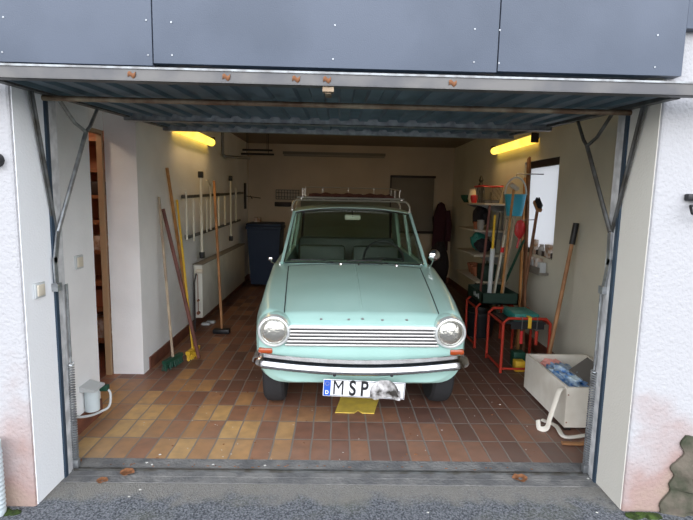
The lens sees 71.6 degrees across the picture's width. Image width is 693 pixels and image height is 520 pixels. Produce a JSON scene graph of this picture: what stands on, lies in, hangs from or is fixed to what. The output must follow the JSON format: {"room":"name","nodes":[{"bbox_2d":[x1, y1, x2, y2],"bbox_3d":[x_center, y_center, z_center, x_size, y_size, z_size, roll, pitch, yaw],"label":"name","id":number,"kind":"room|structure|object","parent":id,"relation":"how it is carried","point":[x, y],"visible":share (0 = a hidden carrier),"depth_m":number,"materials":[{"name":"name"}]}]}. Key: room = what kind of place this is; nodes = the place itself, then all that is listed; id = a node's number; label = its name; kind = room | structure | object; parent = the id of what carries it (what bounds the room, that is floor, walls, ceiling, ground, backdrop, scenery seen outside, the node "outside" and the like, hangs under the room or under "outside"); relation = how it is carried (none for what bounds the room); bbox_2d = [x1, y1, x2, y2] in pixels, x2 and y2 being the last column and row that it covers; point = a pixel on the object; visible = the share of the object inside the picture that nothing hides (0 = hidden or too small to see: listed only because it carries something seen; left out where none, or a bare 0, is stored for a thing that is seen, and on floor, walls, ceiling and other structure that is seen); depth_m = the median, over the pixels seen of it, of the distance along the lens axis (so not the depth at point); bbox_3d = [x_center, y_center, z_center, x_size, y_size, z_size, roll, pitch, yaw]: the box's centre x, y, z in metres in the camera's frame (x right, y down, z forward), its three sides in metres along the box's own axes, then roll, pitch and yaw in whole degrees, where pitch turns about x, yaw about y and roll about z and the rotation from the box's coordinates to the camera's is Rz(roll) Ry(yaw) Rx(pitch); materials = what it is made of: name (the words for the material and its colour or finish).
{"room":"garage driveway","nodes":[
{"label":"garage driveway","id":0,"kind":"room"},
{"bbox_2d":[55,101,247,420],"bbox_3d":[-1.854,-0.511,5.619,0.300,2.700,6.300,1,7,-1],"label":"wall","id":1,"kind":"structure","parent":0,"point":[137,154],"depth_m":3.97,"materials":[{"name":"paint"}]},
{"bbox_2d":[74,254,83,269],"bbox_3d":[-1.652,0.013,2.969,0.018,0.085,0.085,1,7,-1],"label":"wall switch","id":2,"kind":"object","parent":1,"relation":"attached to","point":[78,260],"visible":1,"depth_m":2.95,"materials":[{"name":"grey plastic"}]},
{"bbox_2d":[72,379,111,417],"bbox_3d":[-1.610,0.901,3.009,0.137,0.204,0.346,1,7,-1],"label":"box","id":3,"kind":"object","parent":1,"relation":"attached to","point":[91,389],"visible":0.91,"depth_m":3.05,"materials":[{"name":"grey plastic"}]},
{"bbox_2d":[89,128,112,374],"bbox_3d":[-1.950,0.015,3.532,0.044,1.984,0.729,1,7,-1],"label":"trim","id":4,"kind":"structure","parent":1,"relation":"attached to","point":[99,133],"depth_m":3.86,"materials":[{"name":"brown paint"}]},
{"bbox_2d":[73,274,248,437],"bbox_3d":[-1.722,0.691,5.681,0.012,0.105,6.090,1,7,-1],"label":"baseboard","id":5,"kind":"structure","parent":1,"relation":"attached to","point":[83,423],"depth_m":4.45,"materials":[{"name":"tile"}]},
{"bbox_2d":[175,131,214,145],"bbox_3d":[-1.632,-1.361,5.211,0.096,0.112,1.300,1,7,-1],"label":"fluorescent light","id":6,"kind":"object","parent":1,"relation":"attached to","point":[198,136],"visible":0.58,"depth_m":5.28,"materials":[{"name":"white paint"}]},
{"bbox_2d":[181,192,243,238],"bbox_3d":[-1.686,-0.653,6.325,0.060,0.521,3.092,1,7,-1],"label":"rack","id":7,"kind":"object","parent":1,"relation":"attached to","point":[217,194],"visible":0.78,"depth_m":5.74,"materials":[{"name":"metal"}]},
{"bbox_2d":[185,191,187,239],"bbox_3d":[-1.619,-0.449,4.856,0.022,0.495,0.021,1,7,-1],"label":"bar","id":8,"kind":"object","parent":7,"relation":"attached to","point":[186,212],"visible":1,"depth_m":4.85,"materials":[{"name":"silver metal"}]},
{"bbox_2d":[192,198,194,240],"bbox_3d":[-1.624,-0.429,5.098,0.022,0.456,0.021,1,7,-1],"label":"bar","id":9,"kind":"object","parent":7,"relation":"attached to","point":[193,213],"visible":1,"depth_m":5.09,"materials":[{"name":"silver metal"}]},
{"bbox_2d":[198,171,204,257],"bbox_3d":[-1.623,-0.500,5.369,0.048,0.967,0.060,1,7,-1],"label":"bar","id":10,"kind":"object","parent":7,"relation":"attached to","point":[200,173],"visible":1,"depth_m":5.36,"materials":[{"name":"silver metal"}]},
{"bbox_2d":[206,179,211,229],"bbox_3d":[-1.631,-0.650,5.693,0.024,0.600,0.172,1,7,-1],"label":"bar","id":11,"kind":"object","parent":7,"relation":"attached to","point":[210,196],"visible":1,"depth_m":5.76,"materials":[{"name":"silver metal"}]},
{"bbox_2d":[228,176,232,240],"bbox_3d":[-1.652,-0.733,6.849,0.048,0.922,0.060,1,7,-1],"label":"bar","id":12,"kind":"object","parent":7,"relation":"attached to","point":[230,178],"visible":1,"depth_m":6.84,"materials":[{"name":"silver metal"}]},
{"bbox_2d":[235,188,236,220],"bbox_3d":[-1.657,-0.830,7.188,0.026,0.491,0.025,1,7,-1],"label":"bar","id":13,"kind":"object","parent":7,"relation":"attached to","point":[235,188],"visible":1,"depth_m":7.18,"materials":[{"name":"silver metal"}]},
{"bbox_2d":[193,243,244,331],"bbox_3d":[-1.661,0.267,6.448,0.150,0.752,2.486,1,7,-1],"label":"radiator","id":14,"kind":"object","parent":1,"relation":"attached to","point":[232,259],"visible":1,"depth_m":5.84,"materials":[{"name":"grey metal"}]},
{"bbox_2d":[193,243,244,264],"bbox_3d":[-1.646,-0.103,6.432,0.105,0.013,2.424,1,7,-1],"label":"grille","id":15,"kind":"object","parent":14,"relation":"attached to","point":[213,258],"depth_m":6.17,"materials":[{"name":"white metal"}]},
{"bbox_2d":[244,183,260,208],"bbox_3d":[-1.605,-1.089,8.191,0.281,0.440,0.145,1,7,-1],"label":"wall hook","id":16,"kind":"object","parent":1,"relation":"attached to","point":[245,196],"visible":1,"depth_m":8.16,"materials":[{"name":"grey metal"}]},
{"bbox_2d":[74,280,588,462],"bbox_3d":[-0.657,0.812,5.801,5.750,0.120,6.320,1,7,-1],"label":"floor","id":17,"kind":"structure","parent":0,"point":[160,399],"depth_m":3.32,"materials":[{"name":"tile"}]},
{"bbox_2d":[88,130,110,342],"bbox_3d":[-2.424,-0.182,4.530,0.830,2.100,0.415,1,7,-1],"label":"storage shelf","id":18,"kind":"object","parent":17,"relation":"on","point":[92,137],"visible":0.04,"depth_m":4.63,"materials":[{"name":"brown wood"}]},
{"bbox_2d":[91,181,105,194],"bbox_3d":[-2.228,-0.661,4.439,0.300,0.120,0.250,1,7,-1],"label":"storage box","id":19,"kind":"object","parent":18,"relation":"on","point":[94,184],"visible":0.21,"depth_m":4.31,"materials":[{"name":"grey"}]},
{"bbox_2d":[93,234,108,249],"bbox_3d":[-2.248,-0.170,4.502,0.280,0.130,0.250,1,7,-1],"label":"storage box","id":20,"kind":"object","parent":18,"relation":"on","point":[96,237],"visible":0.22,"depth_m":4.38,"materials":[{"name":"brown cardboard"}]},
{"bbox_2d":[95,286,110,306],"bbox_3d":[-2.299,0.340,4.566,0.300,0.160,0.250,1,7,-1],"label":"storage box","id":21,"kind":"object","parent":18,"relation":"on","point":[99,294],"visible":0.12,"depth_m":4.45,"materials":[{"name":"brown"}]},
{"bbox_2d":[97,312,111,337],"bbox_3d":[-2.255,0.618,4.603,0.300,0.200,0.250,1,7,-1],"label":"storage box","id":22,"kind":"object","parent":18,"relation":"on","point":[100,317],"visible":0.14,"depth_m":4.48,"materials":[{"name":"brown cardboard"}]},
{"bbox_2d":[158,197,183,370],"bbox_3d":[-1.534,0.195,4.191,0.184,1.477,0.384,-1,8,-20],"label":"broom","id":23,"kind":"object","parent":17,"relation":"on","point":[168,363],"visible":1,"depth_m":4.21,"materials":[{"name":"brown wood"}]},
{"bbox_2d":[165,168,190,314],"bbox_3d":[-1.667,-0.021,4.821,0.031,1.749,0.605,1,7,1],"label":"pole","id":24,"kind":"object","parent":17,"relation":"on","point":[167,169],"visible":0.56,"depth_m":4.65,"materials":[{"name":"orange wood"}]},
{"bbox_2d":[161,209,200,358],"bbox_3d":[-1.505,0.218,4.368,0.388,1.356,0.035,4,8,19],"label":"pole","id":25,"kind":"object","parent":17,"relation":"on","point":[162,210],"visible":1,"depth_m":4.36,"materials":[{"name":"red wood"}]},
{"bbox_2d":[176,200,199,360],"bbox_3d":[-1.497,0.162,4.562,0.150,1.450,0.619,-2,8,-24],"label":"broom","id":26,"kind":"object","parent":17,"relation":"on","point":[190,354],"visible":0.74,"depth_m":4.56,"materials":[{"name":"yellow plastic"}]},
{"bbox_2d":[213,181,230,333],"bbox_3d":[-1.414,-0.059,5.426,0.191,1.670,0.646,0,8,-13],"label":"broom","id":27,"kind":"object","parent":17,"relation":"on","point":[221,330],"visible":1,"depth_m":5.39,"materials":[{"name":"brown wood"}]},
{"bbox_2d":[245,221,285,283],"bbox_3d":[-1.352,-0.100,8.107,0.580,1.070,0.710,1,7,-1],"label":"wheelie bin","id":28,"kind":"object","parent":17,"relation":"on","point":[265,239],"visible":0.84,"depth_m":7.81,"materials":[{"name":"blue plastic"}]},
{"bbox_2d":[110,394,532,469],"bbox_3d":[-0.096,1.096,3.203,2.458,0.008,1.064,1,7,-1],"label":"debris","id":29,"kind":"object","parent":17,"relation":"on","point":[220,394],"visible":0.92,"depth_m":2.71,"materials":[{"name":"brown plant"}]},
{"bbox_2d":[300,198,389,237],"bbox_3d":[-0.031,-0.377,8.581,1.590,1.555,0.115,1,7,-1],"label":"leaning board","id":30,"kind":"object","parent":17,"relation":"on","point":[319,223],"visible":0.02,"depth_m":8.55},
{"bbox_2d":[335,397,378,413],"bbox_3d":[0.088,1.055,3.519,0.343,0.006,0.311,1,7,-1],"label":"sheet","id":31,"kind":"object","parent":17,"relation":"on","point":[346,404],"visible":0.81,"depth_m":3.48,"materials":[{"name":"yellow plastic"}]},
{"bbox_2d":[252,204,468,400],"bbox_3d":[0.037,0.150,4.965,1.562,1.436,4.066,1,7,-2],"label":"car","id":32,"kind":"object","parent":17,"relation":"on","point":[362,317],"visible":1,"depth_m":3.18,"materials":[{"name":"green paint"}]},
{"bbox_2d":[257,311,289,333],"bbox_3d":[-0.467,0.449,3.129,0.230,0.230,0.070,1,7,-2],"label":"headlight assembly","id":33,"kind":"object","parent":32,"relation":"on","point":[285,315],"depth_m":3.10,"materials":[{"name":"silver glass"}]},
{"bbox_2d":[291,186,410,212],"bbox_3d":[0.037,-0.664,5.216,1.224,0.266,0.855,1,7,-2],"label":"roof rack","id":34,"kind":"object","parent":32,"relation":"on","point":[303,198],"visible":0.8,"depth_m":4.87,"materials":[{"name":"silver metal"}]},
{"bbox_2d":[309,192,393,197],"bbox_3d":[0.036,-0.702,5.249,0.880,0.066,0.630,1,7,-2],"label":"blanket","id":35,"kind":"object","parent":34,"relation":"on","point":[326,194],"visible":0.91,"depth_m":5.02,"materials":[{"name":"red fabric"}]},
{"bbox_2d":[345,215,359,219],"bbox_3d":[0.059,-0.408,4.584,0.150,0.050,0.025,1,7,-2],"label":"mirror","id":36,"kind":"object","parent":32,"relation":"attached to","point":[347,217],"depth_m":4.57,"materials":[{"name":"silver mirror"}]},
{"bbox_2d":[285,325,438,346],"bbox_3d":[0.104,0.497,3.129,1.000,0.139,0.067,1,7,-1],"label":"grille","id":37,"kind":"object","parent":32,"relation":"attached to","point":[295,335],"depth_m":3.11,"materials":[{"name":"white metal"}]},
{"bbox_2d":[428,249,439,267],"bbox_3d":[0.756,-0.003,4.169,0.102,0.180,0.064,4,8,21],"label":"mirror","id":38,"kind":"object","parent":32,"relation":"attached to","point":[433,254],"depth_m":4.15,"materials":[{"name":"silver metal"}]},
{"bbox_2d":[434,313,465,327],"bbox_3d":[0.673,0.468,3.175,0.230,0.230,0.070,1,7,-2],"label":"headlight assembly","id":39,"kind":"object","parent":32,"relation":"on","point":[438,317],"depth_m":3.14,"materials":[{"name":"silver glass"}]},
{"bbox_2d":[428,241,448,283],"bbox_3d":[1.538,0.099,8.066,0.350,0.847,0.421,1,7,-1],"label":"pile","id":40,"kind":"object","parent":17,"relation":"on","point":[441,266],"visible":0.56,"depth_m":7.89,"materials":[{"name":"black fabric"}]},
{"bbox_2d":[467,283,485,307],"bbox_3d":[1.720,0.504,6.348,0.250,0.441,0.408,1,7,-1],"label":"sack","id":41,"kind":"object","parent":17,"relation":"on","point":[471,299],"visible":0.14,"depth_m":6.22,"materials":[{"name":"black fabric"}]},
{"bbox_2d":[463,307,496,337],"bbox_3d":[1.498,0.706,5.412,0.360,0.280,0.360,1,7,-1],"label":"bucket","id":42,"kind":"object","parent":17,"relation":"on","point":[482,312],"visible":0.62,"depth_m":5.29,"materials":[{"name":"black plastic"}]},
{"bbox_2d":[456,192,507,320],"bbox_3d":[1.733,-0.052,6.100,0.389,1.620,1.150,1,7,-1],"label":"shelf unit","id":43,"kind":"object","parent":17,"relation":"on","point":[496,207],"visible":0.62,"depth_m":5.95,"materials":[{"name":"beige metal"}]},
{"bbox_2d":[470,232,484,249],"bbox_3d":[1.746,-0.256,6.351,0.226,0.264,0.209,1,7,-1],"label":"bundle","id":44,"kind":"object","parent":43,"relation":"on","point":[476,235],"visible":0.46,"depth_m":6.29,"materials":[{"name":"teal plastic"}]},
{"bbox_2d":[472,206,487,225],"bbox_3d":[1.738,-0.550,6.237,0.206,0.301,0.223,1,7,-1],"label":"bag","id":45,"kind":"object","parent":43,"relation":"on","point":[479,213],"visible":0.63,"depth_m":6.15,"materials":[{"name":"black fabric"}]},
{"bbox_2d":[477,176,483,199],"bbox_3d":[1.790,-0.944,6.405,0.100,0.360,0.100,1,7,-1],"label":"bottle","id":46,"kind":"object","parent":43,"relation":"on","point":[481,177],"visible":0.56,"depth_m":6.38,"materials":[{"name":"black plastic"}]},
{"bbox_2d":[477,220,484,229],"bbox_3d":[1.650,-0.432,5.903,0.090,0.120,0.089,1,7,-1],"label":"pot","id":47,"kind":"object","parent":43,"relation":"on","point":[480,223],"visible":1,"depth_m":5.87,"materials":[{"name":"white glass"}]},
{"bbox_2d":[474,238,491,251],"bbox_3d":[1.745,-0.184,6.113,0.225,0.187,0.191,-4,9,-33],"label":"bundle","id":48,"kind":"object","parent":43,"relation":"on","point":[479,244],"visible":0.81,"depth_m":6.06,"materials":[{"name":"black fabric"}]},
{"bbox_2d":[477,263,498,280],"bbox_3d":[1.720,0.147,5.838,0.200,0.190,0.240,1,7,-1],"label":"box","id":49,"kind":"object","parent":43,"relation":"on","point":[479,266],"visible":0.44,"depth_m":5.73,"materials":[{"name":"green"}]},
{"bbox_2d":[474,185,503,203],"bbox_3d":[1.700,-0.788,5.762,0.241,0.211,0.382,1,7,-1],"label":"basket","id":50,"kind":"object","parent":43,"relation":"on","point":[478,192],"visible":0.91,"depth_m":5.67,"materials":[{"name":"metal"}]},
{"bbox_2d":[465,296,513,348],"bbox_3d":[1.497,0.640,5.051,0.406,0.481,0.385,1,7,-1],"label":"stand","id":51,"kind":"object","parent":17,"relation":"on","point":[469,297],"visible":0.47,"depth_m":4.90,"materials":[{"name":"red paint"}]},
{"bbox_2d":[468,284,518,304],"bbox_3d":[1.503,0.351,4.963,0.362,0.110,0.500,1,7,-1],"label":"crate","id":52,"kind":"object","parent":51,"relation":"on","point":[509,297],"visible":0.97,"depth_m":4.72,"materials":[{"name":"green"}]},
{"bbox_2d":[479,205,490,291],"bbox_3d":[1.390,-0.074,4.828,0.024,0.962,0.279,2,7,5],"label":"tool","id":53,"kind":"object","parent":52,"relation":"in","point":[489,208],"visible":0.79,"depth_m":4.80,"materials":[{"name":"red wood"}]},
{"bbox_2d":[487,215,495,292],"bbox_3d":[1.437,-0.014,4.743,0.044,0.870,0.249,3,8,15],"label":"tool","id":54,"kind":"object","parent":52,"relation":"in","point":[492,249],"visible":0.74,"depth_m":4.73,"materials":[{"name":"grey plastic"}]},
{"bbox_2d":[494,212,500,255],"bbox_3d":[1.512,-0.050,4.931,0.018,0.890,0.179,0,7,-8],"label":"tool","id":55,"kind":"object","parent":52,"relation":"in","point":[499,212],"visible":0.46,"depth_m":4.84,"materials":[{"name":"black plastic"}]},
{"bbox_2d":[494,235,505,292],"bbox_3d":[1.513,0.079,4.760,0.036,0.682,0.291,2,7,3],"label":"tool","id":56,"kind":"object","parent":52,"relation":"in","point":[502,246],"visible":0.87,"depth_m":4.72,"materials":[{"name":"silver metal"}]},
{"bbox_2d":[492,219,507,292],"bbox_3d":[1.581,-0.017,4.951,0.026,0.828,0.296,1,7,-1],"label":"tool","id":57,"kind":"object","parent":52,"relation":"in","point":[506,220],"visible":0.52,"depth_m":4.90,"materials":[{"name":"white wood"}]},
{"bbox_2d":[500,183,518,292],"bbox_3d":[1.534,-0.148,4.621,0.096,1.167,0.314,1,7,-1],"label":"hoe","id":58,"kind":"object","parent":52,"relation":"in","point":[512,186],"visible":0.94,"depth_m":4.57,"materials":[{"name":"orange wood"}]},
{"bbox_2d":[503,216,515,292],"bbox_3d":[1.683,-0.142,4.965,0.288,1.073,0.101,-5,9,-39],"label":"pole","id":59,"kind":"object","parent":52,"relation":"on","point":[514,217],"visible":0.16,"depth_m":4.93,"materials":[{"name":"brown wood"}]},
{"bbox_2d":[499,239,524,292],"bbox_3d":[1.699,0.088,4.951,0.026,0.626,0.312,-2,8,-25],"label":"tool","id":60,"kind":"object","parent":52,"relation":"in","point":[523,240],"visible":0.64,"depth_m":4.89,"materials":[{"name":"green plastic"}]},
{"bbox_2d":[510,349,525,365],"bbox_3d":[1.579,0.905,4.431,0.110,0.140,0.100,1,7,-1],"label":"canister","id":61,"kind":"object","parent":17,"relation":"on","point":[514,353],"visible":0.64,"depth_m":4.38,"materials":[{"name":"green plastic"}]},
{"bbox_2d":[485,307,551,372],"bbox_3d":[1.554,0.718,4.374,0.436,0.501,0.428,1,7,-1],"label":"stand","id":62,"kind":"object","parent":17,"relation":"on","point":[506,320],"visible":0.73,"depth_m":4.18,"materials":[{"name":"red paint"}]},
{"bbox_2d":[493,313,545,329],"bbox_3d":[1.558,0.539,4.335,0.350,0.070,0.396,1,7,-1],"label":"tray","id":63,"kind":"object","parent":62,"relation":"on","point":[514,324],"depth_m":4.14,"materials":[{"name":"black plastic"}]},
{"bbox_2d":[503,307,538,321],"bbox_3d":[1.574,0.488,4.337,0.220,0.069,0.300,1,7,-1],"label":"tray","id":64,"kind":"object","parent":62,"relation":"on","point":[508,311],"visible":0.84,"depth_m":4.28,"materials":[{"name":"teal plastic"}]},
{"bbox_2d":[512,359,524,371],"bbox_3d":[1.541,0.942,4.294,0.090,0.100,0.080,1,7,-1],"label":"canister","id":65,"kind":"object","parent":17,"relation":"on","point":[517,363],"visible":0.76,"depth_m":4.26,"materials":[{"name":"yellow plastic"}]},
{"bbox_2d":[516,177,525,348],"bbox_3d":[1.820,0.023,4.996,0.029,1.769,0.642,3,8,16],"label":"plank","id":66,"kind":"object","parent":17,"relation":"on","point":[524,179],"visible":0.57,"depth_m":4.96,"materials":[{"name":"orange wood"}]},
{"bbox_2d":[520,157,530,350],"bbox_3d":[1.823,-0.067,4.886,0.035,1.982,0.712,3,8,15],"label":"plank","id":67,"kind":"object","parent":17,"relation":"on","point":[527,201],"visible":0.64,"depth_m":4.90,"materials":[{"name":"brown wood"}]},
{"bbox_2d":[514,219,533,247],"bbox_3d":[1.843,-0.270,4.951,0.226,0.306,0.042,1,7,-1],"label":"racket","id":68,"kind":"object","parent":67,"relation":"hanging from","point":[519,231],"visible":0.99,"depth_m":4.93,"materials":[{"name":"red plastic"}]},
{"bbox_2d":[514,197,542,346],"bbox_3d":[1.810,0.158,4.769,0.060,1.551,0.320,0,7,-6],"label":"broom","id":69,"kind":"object","parent":17,"relation":"on","point":[537,203],"visible":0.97,"depth_m":4.68,"materials":[{"name":"brown wood"}]},
{"bbox_2d":[524,354,595,431],"bbox_3d":[1.600,0.905,3.483,0.666,0.391,0.740,1,7,-1],"label":"chest","id":70,"kind":"object","parent":17,"relation":"on","point":[568,405],"depth_m":3.35,"materials":[{"name":"white wood"}]},
{"bbox_2d":[540,358,560,366],"bbox_3d":[1.611,0.835,3.779,0.207,0.121,0.069,1,7,-1],"label":"cloth","id":71,"kind":"object","parent":70,"relation":"in","point":[545,361],"visible":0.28,"depth_m":3.76,"materials":[{"name":"pink fabric"}]},
{"bbox_2d":[545,362,588,386],"bbox_3d":[1.592,0.848,3.460,0.249,0.160,0.530,1,7,-1],"label":"bag","id":72,"kind":"object","parent":70,"relation":"in","point":[560,370],"visible":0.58,"depth_m":3.38,"materials":[{"name":"blue plastic"}]},
{"bbox_2d":[547,223,578,353],"bbox_3d":[1.823,0.353,4.092,0.276,1.339,0.048,-2,8,-25],"label":"handle","id":73,"kind":"object","parent":17,"relation":"on","point":[575,226],"visible":0.88,"depth_m":4.07,"materials":[{"name":"brown wood"}]},
{"bbox_2d":[541,419,587,438],"bbox_3d":[1.412,1.125,3.156,0.312,0.019,0.162,8,10,44],"label":"hose","id":74,"kind":"object","parent":17,"relation":"on","point":[556,426],"visible":0.89,"depth_m":3.09,"materials":[{"name":"white plastic"}]},
{"bbox_2d":[561,440,586,445],"bbox_3d":[1.451,1.145,3.003,0.216,0.022,0.061,0,7,-9],"label":"wooden strip","id":75,"kind":"object","parent":17,"relation":"on","point":[569,443],"visible":0.62,"depth_m":2.98,"materials":[{"name":"brown wood"}]},
{"bbox_2d":[0,482,692,519],"bbox_3d":[0.023,2.063,-3.079,18.000,0.297,11.364,1,7,-1],"label":"ground","id":76,"kind":"structure","parent":0,"point":[67,500],"depth_m":2.38,"materials":[{"name":"grey asphalt"}]},
{"bbox_2d":[0,439,6,516],"bbox_3d":[-1.630,1.010,2.219,0.080,0.360,0.080,1,7,-1],"label":"downpipe","id":77,"kind":"object","parent":76,"relation":"on","point":[3,507],"visible":1,"depth_m":2.22,"materials":[{"name":"grey plastic"}]},
{"bbox_2d":[4,507,662,519],"bbox_3d":[-0.152,1.215,2.294,3.374,0.026,0.073,1,7,-1],"label":"moss","id":78,"kind":"object","parent":76,"relation":"on","point":[631,515],"visible":0.94,"depth_m":2.32,"materials":[{"name":"green plant"}]},
{"bbox_2d":[659,435,692,517],"bbox_3d":[2.033,1.065,2.317,1.002,0.483,0.089,1,7,-1],"label":"rubble stones","id":79,"kind":"object","parent":76,"relation":"on","point":[678,501],"visible":0.99,"depth_m":2.33},
{"bbox_2d":[0,32,692,511],"bbox_3d":[0.160,-0.346,2.321,8.800,3.700,0.355,1,7,-1],"label":"wall","id":80,"kind":"structure","parent":0,"point":[661,414],"depth_m":2.23,"materials":[{"name":"white paint"}]},
{"bbox_2d":[10,86,63,503],"bbox_3d":[-1.472,0.136,2.299,0.004,2.080,0.223,1,7,-1],"label":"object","id":81,"kind":"structure","parent":80,"relation":"attached to","point":[33,208],"depth_m":2.29,"materials":[{"name":"white paint"}]},
{"bbox_2d":[33,281,45,298],"bbox_3d":[-1.461,0.143,2.291,0.018,0.075,0.075,1,7,-1],"label":"wall switch","id":82,"kind":"object","parent":80,"relation":"attached to","point":[39,288],"visible":1,"depth_m":2.27,"materials":[{"name":"grey plastic"}]},
{"bbox_2d":[61,458,598,486],"bbox_3d":[0.148,1.232,2.662,3.750,0.122,0.229,1,7,-1],"label":"trim","id":83,"kind":"structure","parent":80,"relation":"attached to","point":[74,476],"depth_m":2.62,"materials":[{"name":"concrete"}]},
{"bbox_2d":[120,468,134,475],"bbox_3d":[-1.180,1.141,2.580,0.067,0.015,0.066,8,10,41],"label":"dry leaf","id":84,"kind":"object","parent":83,"relation":"on","point":[126,471],"visible":1,"depth_m":2.59,"materials":[{"name":"orange plant"}]},
{"bbox_2d":[512,474,526,481],"bbox_3d":[0.948,1.190,2.620,0.074,0.016,0.073,8,10,41],"label":"dry leaf","id":85,"kind":"object","parent":83,"relation":"on","point":[515,476],"visible":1,"depth_m":2.63,"materials":[{"name":"orange plant"}]},
{"bbox_2d":[0,0,692,78],"bbox_3d":[0.188,-1.453,1.974,8.400,1.315,0.047,1,7,-1],"label":"trim","id":86,"kind":"structure","parent":80,"relation":"attached to","point":[597,38],"depth_m":2.02,"materials":[{"name":"metal"}]},
{"bbox_2d":[0,63,692,482],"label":"garage door","id":87,"kind":"structure","parent":80,"relation":"in","point":[172,99],"depth_m":2.36,"materials":[{"name":"metal"}]},
{"bbox_2d":[596,78,664,508],"bbox_3d":[1.377,0.190,2.357,0.004,2.080,0.223,1,7,-1],"label":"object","id":88,"kind":"structure","parent":80,"relation":"attached to","point":[637,199],"depth_m":2.35,"materials":[{"name":"grey paint"}]},
{"bbox_2d":[684,194,692,214],"bbox_3d":[1.578,-0.236,2.147,0.130,0.117,0.066,1,7,-1],"label":"wall holder","id":89,"kind":"object","parent":80,"relation":"attached to","point":[688,197],"visible":1,"depth_m":2.14,"materials":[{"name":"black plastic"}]},
{"bbox_2d":[248,143,454,276],"bbox_3d":[0.066,-0.868,8.708,4.150,2.700,0.250,1,7,-1],"label":"wall","id":90,"kind":"structure","parent":0,"point":[266,173],"depth_m":8.50,"materials":[{"name":"paint"}]},
{"bbox_2d":[275,202,291,206],"bbox_3d":[-1.123,-0.990,8.515,0.300,0.080,0.060,1,7,-1],"label":"tray","id":91,"kind":"object","parent":90,"relation":"attached to","point":[284,204],"visible":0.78,"depth_m":8.49,"materials":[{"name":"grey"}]},
{"bbox_2d":[276,189,299,199],"bbox_3d":[-1.040,-1.157,8.499,0.420,0.172,0.052,1,7,-1],"label":"wire rack","id":92,"kind":"object","parent":90,"relation":"attached to","point":[281,192],"visible":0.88,"depth_m":8.47,"materials":[{"name":"metal"}]},
{"bbox_2d":[283,151,385,157],"bbox_3d":[-0.215,-1.842,8.411,1.800,0.084,0.080,1,7,-1],"label":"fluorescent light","id":93,"kind":"object","parent":90,"relation":"attached to","point":[286,153],"visible":1,"depth_m":8.39,"materials":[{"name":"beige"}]},
{"bbox_2d":[389,175,435,233],"bbox_3d":[1.167,-0.985,8.551,0.800,1.020,0.070,1,7,-1],"label":"upper cabinet","id":94,"kind":"object","parent":90,"relation":"attached to","point":[418,191],"visible":0.81,"depth_m":8.53,"materials":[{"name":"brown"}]},
{"bbox_2d":[431,201,451,250],"bbox_3d":[1.647,-0.597,8.395,0.296,0.850,0.424,-4,9,-36],"label":"jacket","id":95,"kind":"object","parent":90,"relation":"hanging from","point":[442,224],"visible":0.88,"depth_m":8.28,"materials":[{"name":"black fabric"}]},
{"bbox_2d":[232,133,474,147],"bbox_3d":[0.147,-1.733,5.497,4.250,0.200,6.500,1,7,-1],"label":"ceiling","id":96,"kind":"structure","parent":0,"point":[251,137],"depth_m":7.69,"materials":[{"name":"paint"}]},
{"bbox_2d":[221,133,249,159],"bbox_3d":[-1.526,-1.606,6.616,0.406,0.410,0.042,-3,9,-32],"label":"conduit pipe","id":97,"kind":"object","parent":96,"relation":"attached to","point":[222,134],"visible":0.85,"depth_m":6.55,"materials":[{"name":"grey metal"}]},
{"bbox_2d":[241,133,273,155],"bbox_3d":[-1.272,-1.671,6.871,0.470,0.335,0.044,1,7,-1],"label":"bar","id":98,"kind":"object","parent":96,"relation":"hanging from","point":[268,153],"visible":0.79,"depth_m":6.87,"materials":[{"name":"black metal"}]},
{"bbox_2d":[449,115,618,357],"bbox_3d":[2.069,-0.437,5.698,0.250,2.700,6.300,1,7,-1],"label":"wall","id":99,"kind":"structure","parent":0,"point":[577,196],"depth_m":4.38,"materials":[{"name":"paint"}]},
{"bbox_2d":[448,277,554,353],"bbox_3d":[1.915,0.760,5.754,0.012,0.105,6.090,1,7,-1],"label":"baseboard","id":100,"kind":"structure","parent":99,"relation":"attached to","point":[541,349],"depth_m":5.43,"materials":[{"name":"tile"}]},
{"bbox_2d":[491,132,539,154],"bbox_3d":[1.916,-1.333,5.550,0.096,0.112,1.320,1,7,-1],"label":"fluorescent light","id":101,"kind":"object","parent":99,"relation":"attached to","point":[533,138],"visible":1,"depth_m":5.31,"materials":[{"name":"white paint"}]},
{"bbox_2d":[504,173,543,215],"bbox_3d":[1.761,-0.658,4.844,0.360,0.426,0.218,-2,8,-24],"label":"bucket","id":102,"kind":"object","parent":99,"relation":"hanging from","point":[519,199],"visible":0.96,"depth_m":4.77,"materials":[{"name":"teal plastic"}]},
{"bbox_2d":[529,256,548,275],"bbox_3d":[1.902,0.049,4.830,0.100,0.150,0.400,1,7,-1],"label":"box","id":103,"kind":"object","parent":99,"relation":"attached to","point":[537,266],"visible":0.77,"depth_m":4.71,"materials":[{"name":"grey plastic"}]},
{"bbox_2d":[529,265,548,275],"bbox_3d":[1.901,0.089,4.835,0.100,0.070,0.400,1,7,-1],"label":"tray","id":104,"kind":"object","parent":103,"relation":"on","point":[536,269],"depth_m":4.66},
{"bbox_2d":[523,157,559,258],"bbox_3d":[2.012,-0.536,4.928,0.040,0.970,0.840,1,7,-1],"label":"window","id":105,"kind":"structure","parent":99,"relation":"in","point":[545,186],"depth_m":4.87,"materials":[{"name":"grey glass"}]},
{"bbox_2d":[532,239,538,253],"bbox_3d":[2.006,-0.140,5.060,0.090,0.150,0.090,1,7,-1],"label":"carton","id":106,"kind":"object","parent":105,"relation":"on","point":[535,245],"visible":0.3,"depth_m":5.02,"materials":[{"name":"cardboard"}]},
{"bbox_2d":[544,244,552,257],"bbox_3d":[2.012,-0.086,4.724,0.090,0.130,0.100,1,7,-1],"label":"carton","id":107,"kind":"object","parent":105,"relation":"on","point":[548,248],"visible":0.51,"depth_m":4.68,"materials":[{"name":"brown cardboard"}]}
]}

